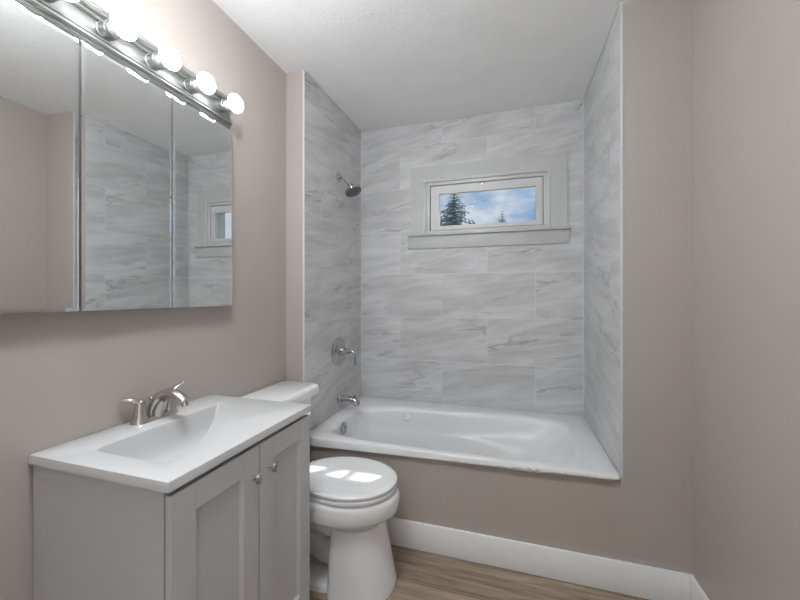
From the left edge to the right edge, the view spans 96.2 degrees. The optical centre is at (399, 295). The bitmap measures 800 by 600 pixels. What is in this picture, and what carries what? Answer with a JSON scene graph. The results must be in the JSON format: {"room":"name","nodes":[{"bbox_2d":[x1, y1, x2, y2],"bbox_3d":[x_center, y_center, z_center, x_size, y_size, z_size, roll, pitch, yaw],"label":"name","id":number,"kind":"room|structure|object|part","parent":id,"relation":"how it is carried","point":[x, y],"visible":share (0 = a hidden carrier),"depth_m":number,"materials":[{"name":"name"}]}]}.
{"room":"bathroom","nodes":[
{"label":"bathroom","id":0,"kind":"room"},
{"bbox_2d":[0,0,285,599],"bbox_3d":[-0.939,0.006,1.151,0.120,2.452,3.590,0,0,17],"label":"wall","id":1,"kind":"structure","parent":0,"point":[64,376],"depth_m":1.31,"materials":[{"name":"beige paint"}]},
{"bbox_2d":[0,0,231,313],"bbox_3d":[-0.856,-0.329,1.125,0.052,0.742,0.851,0,0,17],"label":"medicine cabinet","id":2,"kind":"object","parent":1,"relation":"attached to","point":[116,191],"visible":1,"depth_m":1.02,"materials":[{"name":"silver metal"}]},
{"bbox_3d":[-0.920,-0.329,0.847,0.005,0.742,0.281,0,0,16],"label":"mirror door","id":3,"kind":"part","parent":2,"relation":"part of","materials":[{"name":"silver metal"}]},
{"bbox_3d":[-0.837,-0.329,1.119,0.005,0.742,0.279,0,0,16],"label":"mirror door","id":4,"kind":"part","parent":2,"relation":"part of","materials":[{"name":"silver metal"}]},
{"bbox_3d":[-0.756,-0.329,1.391,0.005,0.742,0.282,0,0,17],"label":"mirror door","id":5,"kind":"part","parent":2,"relation":"part of","materials":[{"name":"silver metal"}]},
{"bbox_2d":[13,0,242,128],"bbox_3d":[-0.822,-0.782,1.104,0.129,0.132,0.898,0,0,17],"label":"vanity light","id":6,"kind":"object","parent":1,"relation":"attached to","point":[115,35],"visible":1,"depth_m":1.14,"materials":[{"name":"silver metal"}]},
{"bbox_2d":[43,0,78,3],"bbox_3d":[-0.869,-0.782,0.907,0.103,0.072,0.072,0,0,17],"label":"socket","id":7,"kind":"object","parent":6,"relation":"attached to","point":[44,1],"depth_m":0.93,"materials":[{"name":"silver metal"}]},
{"bbox_2d":[95,10,137,41],"bbox_3d":[-0.826,-0.782,1.048,0.103,0.072,0.072,0,0,17],"label":"bulb","id":8,"kind":"object","parent":6,"relation":"attached to","point":[119,25],"depth_m":1.04,"materials":[{"name":"white glass"}]},
{"bbox_2d":[144,45,180,71],"bbox_3d":[-0.783,-0.782,1.188,0.103,0.072,0.072,0,0,17],"label":"bulb","id":9,"kind":"object","parent":6,"relation":"attached to","point":[155,60],"depth_m":1.18,"materials":[{"name":"white glass"}]},
{"bbox_2d":[183,72,215,94],"bbox_3d":[-0.739,-0.782,1.328,0.103,0.072,0.072,0,0,17],"label":"bulb","id":10,"kind":"object","parent":6,"relation":"attached to","point":[192,85],"depth_m":1.32,"materials":[{"name":"white glass"}]},
{"bbox_2d":[215,94,242,113],"bbox_3d":[-0.696,-0.782,1.469,0.103,0.072,0.072,0,0,17],"label":"bulb","id":11,"kind":"object","parent":6,"relation":"attached to","point":[223,105],"depth_m":1.46,"materials":[{"name":"white glass"}]},
{"bbox_2d":[286,70,302,381],"bbox_3d":[-0.461,0.006,2.322,0.106,2.452,0.770,0,0,17],"label":"wall","id":12,"kind":"structure","parent":0,"point":[294,80],"depth_m":1.95,"materials":[{"name":"beige paint"}]},
{"bbox_2d":[303,70,304,381],"bbox_3d":[-0.520,-0.236,1.936,0.010,1.967,0.004,0,0,17],"label":"trim","id":13,"kind":"structure","parent":12,"relation":"attached to","point":[303,70],"depth_m":1.94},
{"bbox_2d":[305,72,360,430],"bbox_3d":[-0.406,-0.194,2.306,0.008,2.052,0.770,0,0,17],"label":"tiled wall","id":14,"kind":"structure","parent":12,"relation":"attached to","point":[332,141],"depth_m":2.20,"materials":[{"name":"grey tile"}]},
{"bbox_2d":[305,70,361,131],"bbox_3d":[-0.400,-1.217,2.303,0.006,0.006,0.757,0,0,17],"label":"trim","id":15,"kind":"structure","parent":14,"relation":"attached to","point":[312,78],"depth_m":2.22,"materials":[{"name":"grey"}]},
{"bbox_2d":[331,337,356,365],"bbox_3d":[-0.338,0.356,2.294,0.129,0.184,0.184,0,0,17],"label":"shower valve","id":16,"kind":"object","parent":14,"relation":"attached to","point":[338,351],"visible":1,"depth_m":2.27,"materials":[{"name":"silver metal"}]},
{"bbox_3d":[-0.316,0.388,2.287,0.084,0.102,0.038,0,0,17],"label":"lever handle","id":17,"kind":"part","parent":16,"relation":"part of","materials":[{"name":"silver metal"}]},
{"bbox_2d":[337,394,359,406],"bbox_3d":[-0.325,0.670,2.301,0.148,0.072,0.064,0,0,17],"label":"tub spout","id":18,"kind":"object","parent":14,"relation":"attached to","point":[341,398],"visible":1,"depth_m":2.29,"materials":[{"name":"silver metal"}]},
{"bbox_2d":[336,172,361,196],"bbox_3d":[-0.324,-0.716,2.291,0.157,0.160,0.111,0,0,17],"label":"shower fixture","id":19,"kind":"object","parent":14,"relation":"attached to","point":[352,190],"visible":1,"depth_m":2.28,"materials":[{"name":"silver metal"}]},
{"bbox_3d":[-0.353,-0.737,2.305,0.085,0.077,0.019,0,0,17],"label":"shower arm","id":20,"kind":"part","parent":19,"relation":"part of","materials":[{"name":"silver metal"}]},
{"bbox_2d":[213,0,632,131],"bbox_3d":[0.011,-1.280,0.859,2.107,0.120,3.590,0,0,17],"label":"ceiling","id":21,"kind":"structure","parent":0,"point":[385,64],"depth_m":1.77,"materials":[{"name":"white paint"}]},
{"bbox_2d":[310,446,621,560],"bbox_3d":[0.204,0.997,1.724,1.516,0.470,0.018,0,0,17],"label":"wall","id":22,"kind":"structure","parent":0,"point":[571,513],"depth_m":1.63,"materials":[{"name":"beige paint"}]},
{"bbox_2d":[310,397,619,479],"bbox_3d":[0.311,0.928,2.073,1.497,0.363,0.791,0,0,17],"label":"bathtub","id":23,"kind":"object","parent":22,"relation":"on","point":[551,442],"visible":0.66,"depth_m":2.20,"materials":[{"name":"ceramic"}]},
{"bbox_3d":[-0.333,0.791,2.147,0.030,0.068,0.068,0,0,17],"label":"overflow plate","id":24,"kind":"part","parent":23,"relation":"part of","materials":[{"name":"silver metal"}]},
{"bbox_2d":[451,461,613,479],"bbox_3d":[0.566,0.768,1.590,0.673,0.022,0.024,0,0,17],"label":"trim","id":25,"kind":"structure","parent":22,"relation":"attached to","point":[497,466],"depth_m":1.58,"materials":[{"name":"paint"}]},
{"bbox_2d":[386,517,689,599],"bbox_3d":[0.259,1.167,1.690,1.852,0.131,0.015,0,0,17],"label":"baseboard","id":26,"kind":"structure","parent":22,"relation":"attached to","point":[608,574],"depth_m":1.57,"materials":[{"name":"white paint"}]},
{"bbox_2d":[310,544,647,599],"bbox_3d":[0.011,1.292,0.859,2.107,0.120,3.590,0,0,17],"label":"floor","id":27,"kind":"structure","parent":0,"point":[421,575],"depth_m":1.53,"materials":[{"name":"wood"}]},
{"bbox_2d":[33,414,309,599],"bbox_3d":[-0.626,0.831,1.123,0.490,0.802,0.571,0,0,17],"label":"vanity cabinet","id":28,"kind":"object","parent":27,"relation":"on","point":[239,529],"visible":0.96,"depth_m":0.90,"materials":[{"name":"grey paint"}]},
{"bbox_2d":[28,395,310,493],"bbox_3d":[-0.639,0.459,1.126,0.466,0.107,0.586,0,0,17],"label":"sink","id":29,"kind":"object","parent":28,"relation":"in","point":[164,454],"visible":1,"depth_m":1.04,"materials":[{"name":"ceramic"}]},
{"bbox_2d":[120,381,189,425],"bbox_3d":[-0.790,0.355,1.207,0.193,0.102,0.165,0,0,-11],"label":"faucet","id":30,"kind":"object","parent":29,"relation":"on","point":[162,404],"visible":1,"depth_m":1.16,"materials":[{"name":"silver metal"}]},
{"bbox_3d":[-0.841,0.358,1.141,0.071,0.075,0.046,0,0,-24],"label":"lever handle","id":31,"kind":"part","parent":30,"relation":"part of","materials":[{"name":"silver metal"}]},
{"bbox_3d":[-0.815,0.399,1.194,0.054,0.013,0.156,0,0,17],"label":"deck plate","id":32,"kind":"part","parent":30,"relation":"part of","materials":[{"name":"silver metal"}]},
{"bbox_3d":[-0.760,0.355,1.178,0.163,0.102,0.055,0,0,17],"label":"spout","id":33,"kind":"part","parent":30,"relation":"part of","materials":[{"name":"silver metal"}]},
{"bbox_3d":[-0.796,0.350,1.257,0.046,0.090,0.075,0,0,17],"label":"lever handle","id":34,"kind":"part","parent":30,"relation":"part of","materials":[{"name":"silver metal"}]},
{"bbox_3d":[-0.468,0.784,0.927,0.017,0.686,0.290,0,0,17],"label":"cabinet door","id":35,"kind":"part","parent":28,"relation":"part of","materials":[{"name":"grey paint"}]},
{"bbox_3d":[-0.412,0.528,1.035,0.029,0.029,0.029,0,0,17],"label":"knob","id":36,"kind":"part","parent":28,"relation":"part of","materials":[{"name":"silver metal"}]},
{"bbox_3d":[-0.390,0.528,1.106,0.029,0.029,0.029,0,0,17],"label":"knob","id":37,"kind":"part","parent":28,"relation":"part of","materials":[{"name":"silver metal"}]},
{"bbox_3d":[-0.384,0.784,1.202,0.017,0.686,0.277,0,0,17],"label":"cabinet door","id":38,"kind":"part","parent":28,"relation":"part of","materials":[{"name":"grey paint"}]},
{"bbox_2d":[240,381,399,599],"bbox_3d":[-0.351,0.843,1.614,0.720,0.779,0.456,0,0,17],"label":"toilet","id":39,"kind":"object","parent":27,"relation":"on","point":[352,499],"visible":0.62,"depth_m":1.46,"materials":[{"name":"ceramic"}]},
{"bbox_3d":[-0.584,0.478,1.685,0.232,0.050,0.456,0,0,17],"label":"tank lid","id":40,"kind":"part","parent":39,"relation":"part of","materials":[{"name":"white ceramic"}]},
{"bbox_3d":[-0.595,0.668,1.681,0.194,0.331,0.398,0,0,17],"label":"tank","id":41,"kind":"part","parent":39,"relation":"part of","materials":[{"name":"white ceramic"}]},
{"bbox_3d":[-0.223,0.816,1.576,0.427,0.020,0.354,0,0,17],"label":"seat","id":42,"kind":"part","parent":39,"relation":"part of","materials":[{"name":"plastic"}]},
{"bbox_3d":[-0.224,0.793,1.577,0.429,0.020,0.354,0,0,17],"label":"seat lid","id":43,"kind":"part","parent":39,"relation":"part of","materials":[{"name":"plastic"}]},
{"bbox_3d":[-0.258,0.904,1.587,0.526,0.155,0.370,0,0,17],"label":"bowl","id":44,"kind":"part","parent":39,"relation":"part of","materials":[{"name":"white ceramic"}]},
{"bbox_2d":[622,0,692,573],"bbox_3d":[1.156,0.006,1.825,0.245,2.452,0.770,0,0,17],"label":"wall","id":45,"kind":"structure","parent":0,"point":[657,480],"depth_m":1.46,"materials":[{"name":"beige paint"}]},
{"bbox_2d":[584,6,621,478],"bbox_3d":[1.035,-0.194,1.862,0.008,2.052,0.770,0,0,17],"label":"tiled wall","id":46,"kind":"structure","parent":45,"relation":"attached to","point":[602,98],"depth_m":1.78,"materials":[{"name":"grey tile"}]},
{"bbox_2d":[583,4,619,99],"bbox_3d":[1.029,-1.218,1.863,0.004,0.004,0.757,0,0,17],"label":"trim","id":47,"kind":"structure","parent":46,"relation":"attached to","point":[619,4],"depth_m":1.75,"materials":[{"name":"grey"}]},
{"bbox_2d":[620,2,622,477],"bbox_3d":[0.922,-0.231,1.493,0.010,1.977,0.004,0,0,17],"label":"trim","id":48,"kind":"structure","parent":45,"relation":"attached to","point":[621,3],"depth_m":1.49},
{"bbox_2d":[693,0,799,599],"bbox_3d":[0.961,0.006,0.567,0.120,2.452,3.590,0,0,17],"label":"wall","id":49,"kind":"structure","parent":0,"point":[746,53],"depth_m":1.10,"materials":[{"name":"beige paint"}]},
{"bbox_2d":[689,574,708,599],"bbox_3d":[0.778,1.167,0.204,0.015,0.131,2.550,0,0,17],"label":"baseboard","id":50,"kind":"structure","parent":49,"relation":"attached to","point":[696,591],"depth_m":1.37,"materials":[{"name":"white paint"}]},
{"bbox_3d":[0.518,0.006,2.507,1.867,2.452,0.142,0,0,17],"label":"wall","id":51,"kind":"structure","parent":0,"visible":0},
{"bbox_2d":[361,100,583,416],"bbox_3d":[0.429,-0.194,2.456,1.516,2.052,0.008,0,0,17],"label":"tiled wall","id":52,"kind":"structure","parent":51,"relation":"attached to","point":[500,327],"depth_m":2.43,"materials":[{"name":"grey tile"}]},
{"bbox_2d":[361,132,361,395],"bbox_3d":[-0.287,-0.236,2.668,0.007,1.967,0.007,0,0,17],"label":"trim","id":53,"kind":"structure","parent":52,"relation":"attached to","point":[361,132],"depth_m":2.66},
{"bbox_2d":[583,100,583,415],"bbox_3d":[1.140,-0.236,2.229,0.007,1.967,0.007,0,0,17],"label":"trim","id":54,"kind":"structure","parent":52,"relation":"attached to","point":[583,100],"depth_m":2.23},
{"bbox_2d":[408,152,570,248],"bbox_3d":[0.583,-0.618,2.472,1.060,0.573,0.190,0,0,17],"label":"window","id":55,"kind":"structure","parent":51,"relation":"in","point":[548,173],"depth_m":2.38,"materials":[{"name":"paint"}]},
{"bbox_3d":[0.570,-0.612,2.424,0.733,0.306,0.030,0,0,17],"label":"sash","id":56,"kind":"part","parent":55,"relation":"part of","materials":[{"name":"plastic"}]},
{"bbox_3d":[0.567,-0.427,2.409,1.053,0.018,0.060,0,0,17],"label":"sill","id":57,"kind":"part","parent":55,"relation":"part of","materials":[{"name":"paint"}]},
{"label":"outside","id":58,"kind":"structure","parent":0,"visible":0},
{"bbox_3d":[10.106,1.982,36.857,80.000,0.300,67.000,0,0,17],"label":"ground","id":59,"kind":"structure","parent":58,"visible":0},
{"bbox_2d":[440,194,474,225],"bbox_3d":[2.284,-1.265,15.477,4.893,6.416,4.733,0,0,17],"label":"conifer","id":60,"kind":"object","parent":59,"relation":"on","point":[453,217],"visible":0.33,"depth_m":15.47,"materials":[{"name":"green plant"}]},
{"bbox_2d":[497,211,505,222],"bbox_3d":[5.821,-1.485,20.469,2.864,6.634,2.608,0,0,17],"label":"conifer","id":61,"kind":"object","parent":59,"relation":"on","point":[503,220],"visible":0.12,"depth_m":20.37,"materials":[{"name":"green plant"}]}
]}

